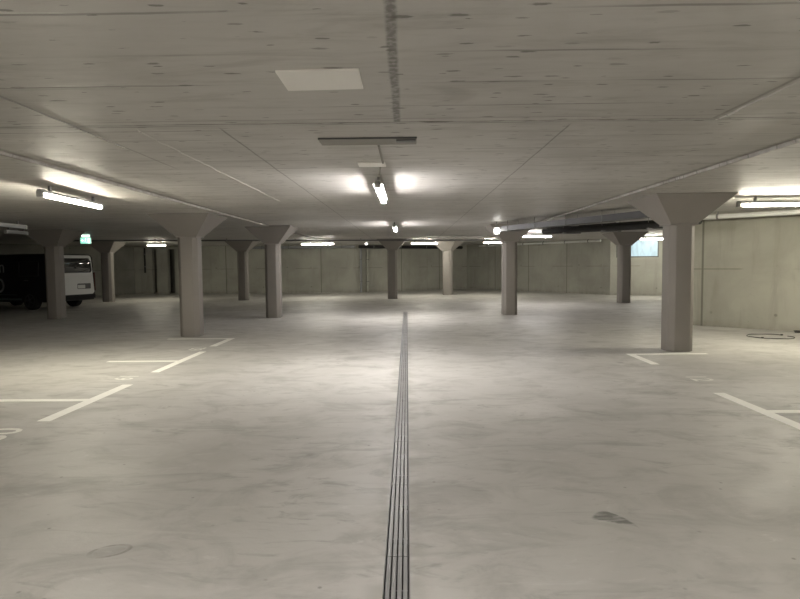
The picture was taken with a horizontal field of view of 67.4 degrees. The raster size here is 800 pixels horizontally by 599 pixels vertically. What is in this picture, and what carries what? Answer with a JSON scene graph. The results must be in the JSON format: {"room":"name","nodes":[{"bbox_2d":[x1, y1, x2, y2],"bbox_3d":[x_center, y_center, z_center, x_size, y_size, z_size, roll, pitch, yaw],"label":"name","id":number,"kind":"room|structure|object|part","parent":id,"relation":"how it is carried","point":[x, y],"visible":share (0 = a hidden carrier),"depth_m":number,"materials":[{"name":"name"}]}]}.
{"room":"parking garage","nodes":[
{"label":"parking garage","id":0,"kind":"room"},
{"bbox_2d":[0,243,135,295],"bbox_3d":[-16.751,-1.315,28.583,0.300,2.572,9.618,1,4,26],"label":"wall","id":1,"kind":"structure","parent":0,"point":[124,265],"depth_m":30.95,"materials":[{"name":"concrete"}]},
{"bbox_2d":[154,249,175,292],"bbox_3d":[-12.465,-1.703,34.462,5.100,2.572,0.300,0,3,3],"label":"wall","id":2,"kind":"structure","parent":0,"point":[172,259],"depth_m":34.37,"materials":[{"name":"concrete"}]},
{"bbox_2d":[134,244,361,293],"bbox_3d":[-8.411,-1.632,32.618,12.814,2.572,0.300,0,3,3],"label":"wall","id":3,"kind":"structure","parent":0,"point":[309,270],"depth_m":32.41,"materials":[{"name":"concrete"}]},
{"bbox_2d":[144,248,145,272],"bbox_3d":[-13.882,-2.123,32.666,0.109,1.350,0.150,-1,3,1],"label":"downpipe","id":4,"kind":"object","parent":3,"relation":"attached to","point":[144,248],"visible":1,"depth_m":32.62,"materials":[{"name":"metal"}]},
{"bbox_2d":[0,289,799,598],"bbox_3d":[-1.835,0.881,12.947,36.000,0.250,50.300,-1,3,1],"label":"floor","id":5,"kind":"structure","parent":0,"point":[548,459],"depth_m":4.83,"materials":[{"name":"concrete"}]},
{"bbox_2d":[0,428,22,439],"bbox_3d":[-3.643,1.217,5.397,0.330,0.002,0.432,-1,3,1],"label":"bay number","id":6,"kind":"object","parent":5,"relation":"on","point":[16,429],"visible":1,"depth_m":5.50,"materials":[{"name":"paint"}]},
{"bbox_2d":[0,254,95,309],"bbox_3d":[-14.131,-0.688,22.521,4.975,1.985,2.220,1,4,19],"label":"van","id":7,"kind":"object","parent":5,"relation":"on","point":[22,276],"visible":0.8,"depth_m":21.45,"materials":[{"name":"white paint"}]},
{"bbox_2d":[93,272,95,289],"bbox_3d":[-11.540,-0.687,22.636,0.070,0.680,0.055,1,4,19],"label":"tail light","id":8,"kind":"object","parent":7,"relation":"attached to","point":[94,286],"depth_m":22.61,"materials":[{"name":"plastic"}]},
{"bbox_2d":[19,229,85,318],"bbox_3d":[-10.103,-0.727,17.577,1.260,2.570,1.260,-1,3,1],"label":"concrete column","id":9,"kind":"structure","parent":5,"relation":"on","point":[53,241],"depth_m":17.39,"materials":[{"name":"paint"}]},
{"bbox_2d":[0,384,132,420],"bbox_3d":[-5.108,1.150,6.770,3.400,0.002,1.780,-1,3,1],"label":"parking line marking","id":10,"kind":"object","parent":5,"relation":"on","point":[85,402],"visible":1,"depth_m":6.75,"materials":[{"name":"paint"}]},
{"bbox_2d":[88,241,127,301],"bbox_3d":[-12.548,-1.188,25.763,1.260,2.570,1.260,-1,3,1],"label":"concrete column","id":11,"kind":"structure","parent":5,"relation":"on","point":[106,248],"depth_m":25.58,"materials":[{"name":"paint"}]},
{"bbox_2d":[114,376,137,379],"bbox_3d":[-3.708,1.058,8.092,0.260,0.002,0.278,-1,3,1],"label":"bay number","id":12,"kind":"object","parent":5,"relation":"on","point":[120,376],"visible":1,"depth_m":8.05,"materials":[{"name":"paint"}]},
{"bbox_2d":[107,352,203,372],"bbox_3d":[-4.021,0.978,9.512,1.230,0.002,2.020,-1,3,1],"label":"parking line marking","id":13,"kind":"object","parent":5,"relation":"on","point":[176,362],"visible":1,"depth_m":9.47,"materials":[{"name":"paint"}]},
{"bbox_2d":[147,213,226,336],"bbox_3d":[-4.479,-0.500,12.836,1.260,2.570,1.260,-1,3,1],"label":"concrete column","id":14,"kind":"structure","parent":5,"relation":"on","point":[189,228],"depth_m":12.64,"materials":[{"name":"paint"}]},
{"bbox_2d":[192,338,234,345],"bbox_3d":[-4.109,0.843,11.809,1.380,0.002,1.220,-1,3,1],"label":"parking line marking","id":15,"kind":"object","parent":5,"relation":"on","point":[227,339],"visible":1,"depth_m":12.19,"materials":[{"name":"paint"}]},
{"bbox_2d":[225,241,259,300],"bbox_3d":[-6.776,-1.252,25.922,1.260,2.570,1.260,-1,3,1],"label":"concrete column","id":16,"kind":"structure","parent":5,"relation":"on","point":[242,248],"depth_m":25.73,"materials":[{"name":"paint"}]},
{"bbox_2d":[245,225,297,317],"bbox_3d":[-3.637,-0.782,17.227,1.260,2.598,1.260,-1,3,1],"label":"concrete column","id":17,"kind":"structure","parent":5,"relation":"on","point":[272,237],"depth_m":17.02,"materials":[{"name":"paint"}]},
{"bbox_2d":[360,248,361,292],"bbox_3d":[-2.075,-1.544,31.911,0.139,2.360,0.180,-1,3,1],"label":"downpipe","id":18,"kind":"object","parent":5,"relation":"on","point":[360,248],"visible":1,"depth_m":31.84,"materials":[{"name":"metal"}]},
{"bbox_2d":[366,249,368,291],"bbox_3d":[-1.723,-1.548,32.087,0.159,2.340,0.200,-1,3,1],"label":"downpipe","id":19,"kind":"object","parent":5,"relation":"on","point":[367,250],"visible":1,"depth_m":32.01,"materials":[{"name":"metal"}]},
{"bbox_2d":[379,241,404,298],"bbox_3d":[-0.330,-1.317,25.993,1.260,2.570,1.260,-1,3,1],"label":"concrete column","id":20,"kind":"structure","parent":5,"relation":"on","point":[392,247],"depth_m":25.79,"materials":[{"name":"paint"}]},
{"bbox_2d":[382,312,409,598],"bbox_3d":[0.044,1.077,7.952,0.128,0.090,21.750,-1,3,1],"label":"floor drain","id":21,"kind":"object","parent":5,"relation":"on","point":[396,579],"visible":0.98,"depth_m":3.81,"materials":[{"name":"metal"}]},
{"bbox_2d":[431,241,463,294],"bbox_3d":[2.294,-1.510,28.856,1.260,2.570,1.260,1,4,25],"label":"concrete column","id":22,"kind":"structure","parent":5,"relation":"on","point":[447,247],"depth_m":28.66,"materials":[{"name":"paint"}]},
{"bbox_2d":[485,224,529,314],"bbox_3d":[3.186,-0.861,17.484,1.260,2.598,1.260,-1,3,1],"label":"concrete column","id":23,"kind":"structure","parent":5,"relation":"on","point":[508,240],"depth_m":17.30,"materials":[{"name":"paint"}]},
{"bbox_2d":[602,232,647,302],"bbox_3d":[8.245,-1.167,22.095,1.260,2.570,1.260,-1,3,1],"label":"concrete column","id":24,"kind":"structure","parent":5,"relation":"on","point":[623,241],"depth_m":21.90,"materials":[{"name":"paint"}]},
{"bbox_2d":[627,353,706,364],"bbox_3d":[4.332,0.912,9.280,1.300,0.002,1.040,-1,3,1],"label":"parking line marking","id":25,"kind":"object","parent":5,"relation":"on","point":[632,355],"visible":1,"depth_m":9.70,"materials":[{"name":"paint"}]},
{"bbox_2d":[628,192,737,351],"bbox_3d":[4.670,-0.424,10.089,1.260,2.570,1.260,-1,3,1],"label":"concrete column","id":26,"kind":"structure","parent":5,"relation":"on","point":[678,214],"depth_m":9.89,"materials":[{"name":"paint"}]},
{"bbox_2d":[692,378,712,380],"bbox_3d":[3.839,1.013,7.658,0.262,0.002,0.289,-1,3,1],"label":"bay number","id":27,"kind":"object","parent":5,"relation":"on","point":[704,378],"visible":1,"depth_m":7.60,"materials":[{"name":"paint"}]},
{"bbox_2d":[714,393,799,429],"bbox_3d":[5.061,1.134,5.418,3.030,0.002,2.800,-1,3,1],"label":"parking line marking","id":28,"kind":"object","parent":5,"relation":"on","point":[770,413],"visible":1,"depth_m":5.97,"materials":[{"name":"paint"}]},
{"bbox_2d":[746,334,794,338],"bbox_3d":[7.307,0.721,11.832,0.822,0.035,0.813,-2,4,-28],"label":"cable loop","id":29,"kind":"object","parent":5,"relation":"on","point":[748,334],"visible":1,"depth_m":11.62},
{"bbox_2d":[0,0,799,246],"bbox_3d":[-1.862,-1.969,12.779,36.000,0.340,50.300,-1,3,1],"label":"ceiling","id":30,"kind":"structure","parent":0,"point":[521,111],"depth_m":4.35,"materials":[{"name":"concrete"}]},
{"bbox_2d":[0,221,26,228],"bbox_3d":[-8.825,-1.682,13.177,0.124,0.171,1.900,-1,3,1],"label":"tube light","id":31,"kind":"object","parent":30,"relation":"attached to","point":[9,225],"visible":1,"depth_m":13.66,"materials":[{"name":"metal"}]},
{"bbox_2d":[0,224,25,228],"bbox_3d":[-8.825,-1.626,13.181,0.072,0.046,1.800,0,3,1],"label":"diffuser","id":32,"kind":"object","parent":31,"relation":"attached to","point":[1,225],"depth_m":13.66,"materials":[{"name":"white plastic"}]},
{"bbox_2d":[4,227,27,234],"bbox_3d":[-10.321,-1.843,16.141,0.124,0.171,0.900,-1,3,1],"label":"tube light","id":33,"kind":"object","parent":30,"relation":"attached to","point":[8,230],"visible":1,"depth_m":16.06,"materials":[{"name":"metal"}]},
{"bbox_2d":[8,231,26,234],"bbox_3d":[-10.320,-1.787,16.144,0.072,0.046,0.800,0,3,1],"label":"diffuser","id":34,"kind":"object","parent":33,"relation":"attached to","point":[12,232],"depth_m":16.18,"materials":[{"name":"white plastic"}]},
{"bbox_2d":[35,186,103,209],"bbox_3d":[-4.649,-1.447,8.534,0.124,0.171,1.800,-1,3,-3],"label":"tube light","id":35,"kind":"object","parent":30,"relation":"attached to","point":[39,192],"visible":1,"depth_m":8.31,"materials":[{"name":"white plastic"}]},
{"bbox_2d":[44,193,101,208],"bbox_3d":[-4.649,-1.391,8.537,0.072,0.046,1.700,-1,3,-3],"label":"diffuser","id":36,"kind":"object","parent":35,"relation":"attached to","point":[56,196],"depth_m":8.48,"materials":[{"name":"white plastic"}]},
{"bbox_2d":[80,235,91,243],"bbox_3d":[-10.493,-2.008,20.037,0.340,0.300,0.078,-2,4,-19],"label":"exit sign","id":37,"kind":"object","parent":30,"relation":"hanging from","point":[85,239],"visible":0.86,"depth_m":20.01,"materials":[{"name":"green plastic"}]},
{"bbox_2d":[146,242,166,245],"bbox_3d":[-10.798,-2.458,26.629,0.900,0.171,0.124,-1,3,1],"label":"tube light","id":38,"kind":"object","parent":30,"relation":"attached to","point":[149,244],"visible":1,"depth_m":26.60,"materials":[{"name":"beige plastic"}]},
{"bbox_2d":[74,238,498,241],"bbox_3d":[-4.227,-2.403,24.201,18.635,0.121,0.088,-1,3,-12],"label":"ceiling pipe","id":39,"kind":"object","parent":30,"relation":"attached to","point":[360,239],"visible":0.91,"depth_m":24.78,"materials":[{"name":"metal"}]},
{"bbox_2d":[252,245,354,248],"bbox_3d":[-5.142,-2.769,31.428,5.600,0.224,0.164,0,3,1],"label":"ceiling pipe","id":40,"kind":"object","parent":30,"relation":"attached to","point":[288,246],"visible":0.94,"depth_m":31.36,"materials":[{"name":"metal"}]},
{"bbox_2d":[301,241,334,244],"bbox_3d":[-3.694,-2.543,26.942,1.500,0.171,0.124,-1,3,1],"label":"tube light","id":41,"kind":"object","parent":30,"relation":"attached to","point":[329,242],"visible":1,"depth_m":26.91,"materials":[{"name":"white plastic"}]},
{"bbox_2d":[302,243,332,244],"bbox_3d":[-3.694,-2.487,26.945,1.400,0.046,0.072,0,3,1],"label":"diffuser","id":42,"kind":"object","parent":41,"relation":"attached to","point":[302,243],"depth_m":26.92,"materials":[{"name":"white plastic"}]},
{"bbox_2d":[275,68,362,90],"bbox_3d":[-0.467,-1.302,3.562,0.473,0.012,0.385,-1,3,1],"label":"board","id":43,"kind":"object","parent":30,"relation":"attached to","point":[348,78],"visible":1,"depth_m":3.53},
{"bbox_2d":[318,137,416,145],"bbox_3d":[-0.282,-1.402,5.340,0.860,0.026,0.274,-1,3,1],"label":"cover plate","id":44,"kind":"object","parent":30,"relation":"attached to","point":[352,141],"visible":1,"depth_m":5.29,"materials":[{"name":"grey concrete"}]},
{"bbox_2d":[357,162,385,166],"bbox_3d":[-0.308,-1.482,6.593,0.300,0.012,0.270,-1,3,1],"label":"board","id":45,"kind":"object","parent":30,"relation":"attached to","point":[361,164],"visible":1,"depth_m":6.55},
{"bbox_2d":[373,177,387,203],"bbox_3d":[-0.262,-1.502,8.279,0.124,0.171,1.950,-1,3,1],"label":"tube light","id":46,"kind":"object","parent":30,"relation":"attached to","point":[378,186],"visible":1,"depth_m":7.84,"materials":[{"name":"white plastic"}]},
{"bbox_2d":[376,187,385,202],"bbox_3d":[-0.262,-1.445,8.283,0.072,0.046,1.850,0,3,1],"label":"diffuser","id":47,"kind":"object","parent":46,"relation":"attached to","point":[381,193],"depth_m":8.23,"materials":[{"name":"white plastic"}]},
{"bbox_2d":[377,145,383,175],"bbox_3d":[-0.204,-1.466,6.398,0.064,0.022,1.822,-1,3,-2],"label":"conduit","id":48,"kind":"object","parent":30,"relation":"attached to","point":[379,148],"visible":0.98,"depth_m":6.10,"materials":[{"name":"grey metal"}]},
{"bbox_2d":[392,222,397,231],"bbox_3d":[-0.137,-1.983,16.414,0.124,0.171,1.950,-1,3,1],"label":"tube light","id":49,"kind":"object","parent":30,"relation":"attached to","point":[394,226],"visible":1,"depth_m":15.85,"materials":[{"name":"white"}]},
{"bbox_2d":[358,245,462,248],"bbox_3d":[0.729,-2.919,33.154,6.715,0.239,0.193,-3,4,-31],"label":"ceiling pipe","id":50,"kind":"object","parent":30,"relation":"attached to","point":[359,246],"visible":0.64,"depth_m":32.92,"materials":[{"name":"metal"}]},
{"bbox_2d":[411,241,437,243],"bbox_3d":[1.112,-2.621,27.482,1.250,0.171,0.124,-1,3,1],"label":"tube light","id":51,"kind":"object","parent":30,"relation":"attached to","point":[414,242],"visible":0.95,"depth_m":27.45,"materials":[{"name":"white plastic"}]},
{"bbox_2d":[483,241,499,242],"bbox_3d":[4.309,-2.637,27.244,1.100,0.171,0.124,-1,3,1],"label":"tube light","id":52,"kind":"object","parent":30,"relation":"attached to","point":[483,241],"visible":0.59,"depth_m":27.21,"materials":[{"name":"white plastic"}]},
{"bbox_2d":[493,222,499,234],"bbox_3d":[2.562,-1.895,15.907,0.150,0.340,0.160,-1,3,1],"label":"ceiling lamp","id":53,"kind":"object","parent":30,"relation":"attached to","point":[496,230],"visible":1,"depth_m":15.86,"materials":[{"name":"white"}]},
{"bbox_2d":[523,234,551,237],"bbox_3d":[4.861,-2.294,21.347,1.200,0.171,0.124,-2,4,-16],"label":"tube light","id":54,"kind":"object","parent":30,"relation":"attached to","point":[526,235],"visible":0.57,"depth_m":21.33,"materials":[{"name":"white plastic"}]},
{"bbox_2d":[479,239,600,246],"bbox_3d":[6.772,-2.857,30.508,0.124,0.164,8.238,-3,4,-34],"label":"ceiling pipe","id":55,"kind":"object","parent":30,"relation":"attached to","point":[588,240],"visible":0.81,"depth_m":29.50,"materials":[{"name":"metal"}]},
{"bbox_2d":[500,211,648,231],"bbox_3d":[3.849,-1.792,13.459,0.380,0.282,5.329,-2,4,-23],"label":"cable tray","id":56,"kind":"object","parent":30,"relation":"hanging from","point":[608,218],"visible":0.84,"depth_m":13.10,"materials":[{"name":"metal"}]},
{"bbox_2d":[542,218,702,233],"bbox_3d":[5.050,-1.782,14.372,0.476,0.377,4.738,-2,4,-24],"label":"pipe","id":57,"kind":"object","parent":30,"relation":"hanging from","point":[649,224],"visible":0.76,"depth_m":14.30,"materials":[{"name":"metal"}]},
{"bbox_2d":[639,236,662,239],"bbox_3d":[10.479,-2.543,24.672,1.300,0.171,0.124,-1,3,1],"label":"tube light","id":58,"kind":"object","parent":30,"relation":"attached to","point":[643,237],"visible":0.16,"depth_m":24.64,"materials":[{"name":"white plastic"}]},
{"bbox_2d":[640,238,662,239],"bbox_3d":[10.480,-2.487,24.676,1.200,0.046,0.072,0,3,1],"label":"diffuser","id":59,"kind":"object","parent":58,"relation":"attached to","point":[640,238],"depth_m":24.66,"materials":[{"name":"white plastic"}]},
{"bbox_2d":[703,209,799,219],"bbox_3d":[8.020,-1.764,11.874,0.122,0.173,4.822,-4,5,-44],"label":"ceiling pipe","id":60,"kind":"object","parent":30,"relation":"attached to","point":[717,216],"visible":0.79,"depth_m":12.49,"materials":[{"name":"metal"}]},
{"bbox_2d":[736,197,799,206],"bbox_3d":[6.629,-1.643,10.044,1.950,0.171,0.124,-1,3,1],"label":"tube light","id":61,"kind":"object","parent":30,"relation":"attached to","point":[754,203],"visible":1,"depth_m":10.02,"materials":[{"name":"beige plastic"}]},
{"bbox_2d":[741,203,799,206],"bbox_3d":[6.629,-1.587,10.047,1.850,0.046,0.072,0,3,1],"label":"diffuser","id":62,"kind":"object","parent":61,"relation":"attached to","point":[742,204],"depth_m":10.02,"materials":[{"name":"beige plastic"}]},
{"bbox_2d":[362,244,466,291],"bbox_3d":[0.908,-1.809,34.120,7.139,2.572,0.300,-3,4,-32],"label":"wall","id":63,"kind":"structure","parent":0,"point":[417,269],"depth_m":33.89,"materials":[{"name":"concrete"}]},
{"bbox_2d":[467,239,610,294],"bbox_3d":[6.912,-1.722,31.688,0.300,2.572,10.251,-3,4,-33],"label":"wall","id":64,"kind":"structure","parent":0,"point":[579,268],"depth_m":30.32,"materials":[{"name":"concrete"}]},
{"bbox_2d":[610,240,662,295],"bbox_3d":[11.001,-1.474,26.826,3.004,2.572,0.300,1,4,24],"label":"wall","id":65,"kind":"structure","parent":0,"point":[646,272],"depth_m":26.76,"materials":[{"name":"concrete"}]},
{"bbox_2d":[616,240,658,257],"bbox_3d":[10.638,-2.304,26.883,1.770,0.830,0.080,1,4,24],"label":"window","id":66,"kind":"structure","parent":65,"relation":"attached to","point":[641,248],"depth_m":26.74,"materials":[{"name":"blue"}]},
{"bbox_3d":[10.638,-2.304,26.883,1.670,0.730,0.020,1,4,24],"label":"pane","id":67,"kind":"part","parent":66,"relation":"part of","materials":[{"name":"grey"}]},
{"bbox_2d":[693,209,799,331],"bbox_3d":[10.936,-0.485,10.094,0.301,2.572,11.830,-4,5,-44],"label":"wall","id":68,"kind":"structure","parent":0,"point":[747,269],"depth_m":13.20,"materials":[{"name":"concrete"}]}
]}

